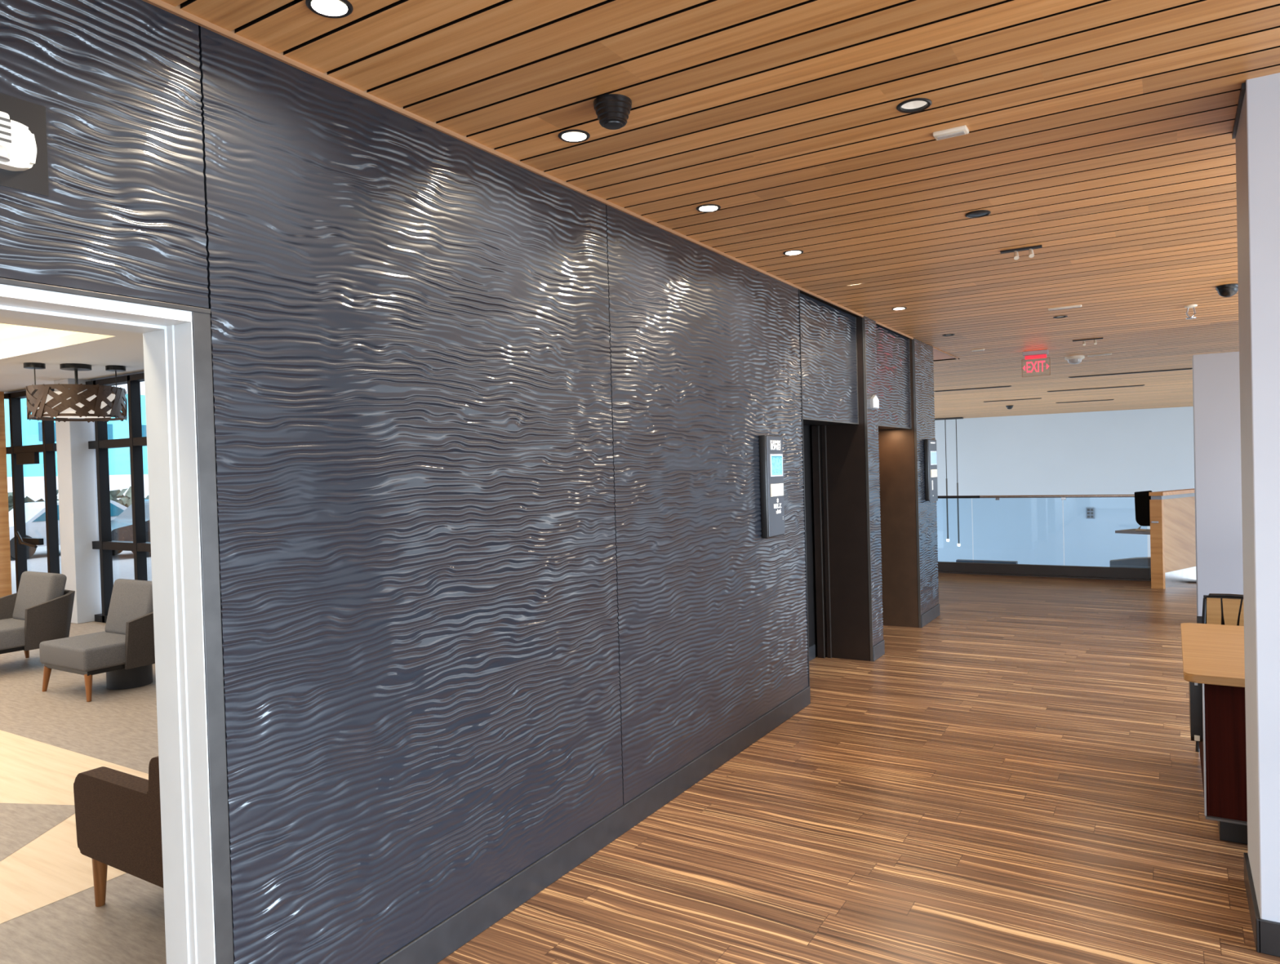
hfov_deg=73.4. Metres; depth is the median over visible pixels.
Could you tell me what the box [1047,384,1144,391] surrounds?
ceiling vent
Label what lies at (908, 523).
wall pier
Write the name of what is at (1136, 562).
wall cover
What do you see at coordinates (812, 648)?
baseboard
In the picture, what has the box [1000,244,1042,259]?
track light
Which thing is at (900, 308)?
recessed light
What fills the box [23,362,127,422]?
pendant light
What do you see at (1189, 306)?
sprinkler
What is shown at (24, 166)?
fire alarm strobe
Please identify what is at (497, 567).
wall
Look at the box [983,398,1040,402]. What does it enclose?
ceiling vent
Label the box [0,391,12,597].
wall
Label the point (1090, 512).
air vent
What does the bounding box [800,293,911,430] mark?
wall
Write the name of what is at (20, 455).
window
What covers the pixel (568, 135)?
recessed light
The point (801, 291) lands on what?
trim
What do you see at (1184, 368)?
ceiling vent
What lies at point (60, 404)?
diffuser
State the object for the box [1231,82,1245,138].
trim
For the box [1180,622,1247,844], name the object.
desk
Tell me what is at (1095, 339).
track light
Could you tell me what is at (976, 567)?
glass railing
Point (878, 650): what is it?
baseboard
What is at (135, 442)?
window
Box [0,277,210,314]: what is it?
trim
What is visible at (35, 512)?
parked car
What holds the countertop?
on the reception desk at (1171, 531)
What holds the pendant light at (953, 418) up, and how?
hanging from the ceiling at (1099, 137)
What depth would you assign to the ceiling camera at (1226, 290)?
6.61 m
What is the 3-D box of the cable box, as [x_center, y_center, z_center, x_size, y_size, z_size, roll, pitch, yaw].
[2.728,1.065,4.219,0.048,0.340,0.338,-1,1,32]
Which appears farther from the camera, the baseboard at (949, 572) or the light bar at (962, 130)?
the baseboard at (949, 572)
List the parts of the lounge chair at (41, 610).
frame, seat, leg, backrest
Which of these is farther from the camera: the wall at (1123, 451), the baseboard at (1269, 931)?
the wall at (1123, 451)
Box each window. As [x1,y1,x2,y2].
[4,371,151,622]
[4,388,59,592]
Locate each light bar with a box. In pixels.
[933,124,968,140]
[971,348,984,351]
[1048,304,1081,310]
[1087,352,1111,356]
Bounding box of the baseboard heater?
[955,559,1017,564]
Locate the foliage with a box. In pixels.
[8,486,148,511]
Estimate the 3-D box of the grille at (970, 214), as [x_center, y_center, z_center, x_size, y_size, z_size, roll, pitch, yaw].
[1.773,-1.403,4.507,0.108,0.003,0.108,-1,1,32]
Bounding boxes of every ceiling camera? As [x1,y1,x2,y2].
[1005,404,1013,408]
[1215,283,1238,297]
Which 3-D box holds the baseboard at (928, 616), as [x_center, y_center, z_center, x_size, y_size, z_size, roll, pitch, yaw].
[3.175,1.460,9.413,0.032,0.130,0.832,-1,1,32]
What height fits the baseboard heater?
0.285 m
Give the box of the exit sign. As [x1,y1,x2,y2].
[1021,349,1050,377]
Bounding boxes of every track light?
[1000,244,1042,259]
[1072,337,1102,345]
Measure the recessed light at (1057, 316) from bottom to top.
0.092 m
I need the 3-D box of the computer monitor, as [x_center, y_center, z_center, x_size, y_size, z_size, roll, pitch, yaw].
[6.780,0.383,11.564,0.205,0.537,0.170,-1,1,32]
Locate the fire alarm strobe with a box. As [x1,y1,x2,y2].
[0,93,48,196]
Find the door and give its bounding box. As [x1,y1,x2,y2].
[811,425,831,658]
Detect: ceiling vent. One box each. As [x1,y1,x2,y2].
[933,386,1011,391]
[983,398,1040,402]
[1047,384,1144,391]
[1055,399,1114,403]
[1068,368,1192,377]
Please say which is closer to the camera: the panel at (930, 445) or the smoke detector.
the panel at (930, 445)
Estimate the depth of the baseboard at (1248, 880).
3.20 m
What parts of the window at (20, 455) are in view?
door rail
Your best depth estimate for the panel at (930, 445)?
9.33 m
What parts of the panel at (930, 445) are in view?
plate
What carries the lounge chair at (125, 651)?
on the floor
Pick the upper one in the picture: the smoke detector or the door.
the smoke detector
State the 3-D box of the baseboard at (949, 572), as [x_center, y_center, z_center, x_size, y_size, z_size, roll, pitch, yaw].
[4.767,1.581,13.441,16.500,0.370,0.180,-1,1,32]
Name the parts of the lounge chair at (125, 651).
leg, seat, frame, leg, backrest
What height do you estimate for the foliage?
1.956 m
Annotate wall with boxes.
[0,0,808,963]
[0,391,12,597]
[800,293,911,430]
[803,424,817,657]
[934,406,1194,567]
[1192,351,1243,616]
[1235,72,1279,922]
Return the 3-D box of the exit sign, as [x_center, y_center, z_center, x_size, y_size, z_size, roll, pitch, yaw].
[4.791,-1.435,10.397,0.314,0.308,0.060,-1,1,32]
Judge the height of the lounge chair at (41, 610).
0.898 m
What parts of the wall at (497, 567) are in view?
panel, panel, panel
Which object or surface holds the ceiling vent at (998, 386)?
in the ceiling at (1099, 137)
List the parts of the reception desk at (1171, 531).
panel, panel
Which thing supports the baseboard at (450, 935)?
attached to the wall at (497, 567)
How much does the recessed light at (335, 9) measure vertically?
0.092 m
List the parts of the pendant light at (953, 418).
cord, lamp shade, cord, lamp shade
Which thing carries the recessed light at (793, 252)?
in the ceiling at (1099, 137)
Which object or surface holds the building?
on the ground
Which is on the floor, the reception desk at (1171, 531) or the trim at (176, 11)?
the reception desk at (1171, 531)
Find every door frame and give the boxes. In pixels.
[0,284,215,963]
[191,311,233,963]
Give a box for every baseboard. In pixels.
[377,685,810,963]
[808,644,815,661]
[872,640,884,661]
[920,604,940,627]
[937,571,1195,582]
[1196,616,1201,623]
[1243,852,1260,952]
[1258,918,1279,957]
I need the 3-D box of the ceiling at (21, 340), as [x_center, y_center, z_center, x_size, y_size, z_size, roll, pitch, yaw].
[-6.773,-1.509,5.630,12.380,0.550,8.950,-1,1,32]
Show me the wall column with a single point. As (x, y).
(76, 463)
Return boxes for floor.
[0,573,1279,963]
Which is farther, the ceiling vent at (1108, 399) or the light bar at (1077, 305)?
the ceiling vent at (1108, 399)
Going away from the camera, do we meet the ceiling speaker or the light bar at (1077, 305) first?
the ceiling speaker
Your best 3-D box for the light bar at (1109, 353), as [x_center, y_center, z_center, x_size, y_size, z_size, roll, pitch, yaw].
[5.845,-1.618,10.928,0.270,0.019,0.060,-1,1,32]
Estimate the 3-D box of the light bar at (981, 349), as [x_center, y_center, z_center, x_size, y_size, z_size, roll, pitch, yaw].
[3.981,-1.552,10.118,0.140,0.019,0.050,-1,1,32]
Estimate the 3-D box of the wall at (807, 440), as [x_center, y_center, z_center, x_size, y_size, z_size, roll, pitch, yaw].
[1.542,0.070,7.912,0.533,3.050,3.375,-1,1,22]
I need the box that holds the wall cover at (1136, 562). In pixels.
[1109,556,1151,577]
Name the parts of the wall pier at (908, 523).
panel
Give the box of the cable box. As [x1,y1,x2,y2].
[1188,681,1203,742]
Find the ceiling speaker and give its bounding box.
[964,209,991,217]
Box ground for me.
[10,545,151,594]
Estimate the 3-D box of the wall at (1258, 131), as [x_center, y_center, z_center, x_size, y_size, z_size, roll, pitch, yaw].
[3.049,0.098,2.783,1.770,3.070,0.580,-1,1,32]
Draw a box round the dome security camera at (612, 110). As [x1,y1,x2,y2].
[593,93,631,129]
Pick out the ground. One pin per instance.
(122, 562)
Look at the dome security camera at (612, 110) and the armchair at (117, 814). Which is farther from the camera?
the armchair at (117, 814)
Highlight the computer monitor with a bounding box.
[1134,490,1151,530]
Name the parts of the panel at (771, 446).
plate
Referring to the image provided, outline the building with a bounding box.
[4,381,148,501]
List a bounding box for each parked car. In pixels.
[8,500,127,559]
[111,498,151,557]
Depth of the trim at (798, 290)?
6.29 m
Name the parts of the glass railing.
handrail, handrail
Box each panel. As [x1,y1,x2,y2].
[759,435,784,538]
[924,439,937,502]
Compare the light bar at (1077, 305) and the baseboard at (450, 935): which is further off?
the light bar at (1077, 305)
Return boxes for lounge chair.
[0,571,75,657]
[39,578,155,702]
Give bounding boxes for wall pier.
[811,315,883,661]
[878,338,938,627]
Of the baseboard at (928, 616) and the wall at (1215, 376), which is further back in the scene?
the baseboard at (928, 616)
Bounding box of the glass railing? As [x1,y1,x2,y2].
[937,494,1150,579]
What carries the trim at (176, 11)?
attached to the wall at (497, 567)
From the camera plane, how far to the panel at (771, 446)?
5.66 m
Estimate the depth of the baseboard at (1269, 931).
3.00 m
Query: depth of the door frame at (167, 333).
2.43 m
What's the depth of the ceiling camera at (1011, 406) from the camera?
21.07 m
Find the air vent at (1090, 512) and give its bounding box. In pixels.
[1085,507,1094,519]
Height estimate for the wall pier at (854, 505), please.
3.070 m
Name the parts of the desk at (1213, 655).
panel, panel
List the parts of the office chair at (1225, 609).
leg, frame, panel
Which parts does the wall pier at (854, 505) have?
panel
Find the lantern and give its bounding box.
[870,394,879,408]
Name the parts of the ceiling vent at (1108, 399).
blade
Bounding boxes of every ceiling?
[0,316,144,392]
[160,0,1279,418]
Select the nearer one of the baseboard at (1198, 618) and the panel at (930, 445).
the baseboard at (1198, 618)
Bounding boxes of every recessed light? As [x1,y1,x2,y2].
[305,0,353,18]
[558,122,590,142]
[696,199,720,212]
[782,246,803,255]
[891,306,906,310]
[896,91,932,113]
[942,333,955,336]
[1053,314,1067,318]
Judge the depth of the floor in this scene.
4.18 m
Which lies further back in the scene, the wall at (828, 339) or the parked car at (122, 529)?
the parked car at (122, 529)
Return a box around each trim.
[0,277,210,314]
[142,0,958,359]
[798,289,809,685]
[800,290,909,338]
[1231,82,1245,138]
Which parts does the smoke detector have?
plate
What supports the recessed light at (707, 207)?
in the ceiling at (1099, 137)
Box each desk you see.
[1115,488,1195,589]
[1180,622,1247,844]
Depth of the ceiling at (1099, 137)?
3.41 m
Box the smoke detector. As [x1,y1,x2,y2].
[1064,355,1084,364]
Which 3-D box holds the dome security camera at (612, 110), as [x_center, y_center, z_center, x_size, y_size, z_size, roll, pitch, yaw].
[-0.095,-1.290,3.014,0.135,0.087,0.135,-1,1,32]
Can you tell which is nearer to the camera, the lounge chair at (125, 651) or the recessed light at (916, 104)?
the recessed light at (916, 104)
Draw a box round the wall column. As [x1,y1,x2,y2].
[53,378,102,623]
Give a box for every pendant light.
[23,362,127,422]
[934,417,963,546]
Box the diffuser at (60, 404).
[37,391,115,417]
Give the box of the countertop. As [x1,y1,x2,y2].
[1149,488,1194,496]
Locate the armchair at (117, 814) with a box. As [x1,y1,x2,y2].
[73,755,163,906]
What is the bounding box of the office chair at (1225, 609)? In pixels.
[1195,593,1244,752]
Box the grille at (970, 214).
[967,212,988,217]
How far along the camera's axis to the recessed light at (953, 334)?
8.87 m
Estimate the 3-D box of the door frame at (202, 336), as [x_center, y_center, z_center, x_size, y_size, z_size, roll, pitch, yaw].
[-1.201,0.642,2.416,0.030,2.235,0.052,-1,1,32]
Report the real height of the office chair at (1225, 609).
0.883 m
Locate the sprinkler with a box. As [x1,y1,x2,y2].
[1184,304,1197,319]

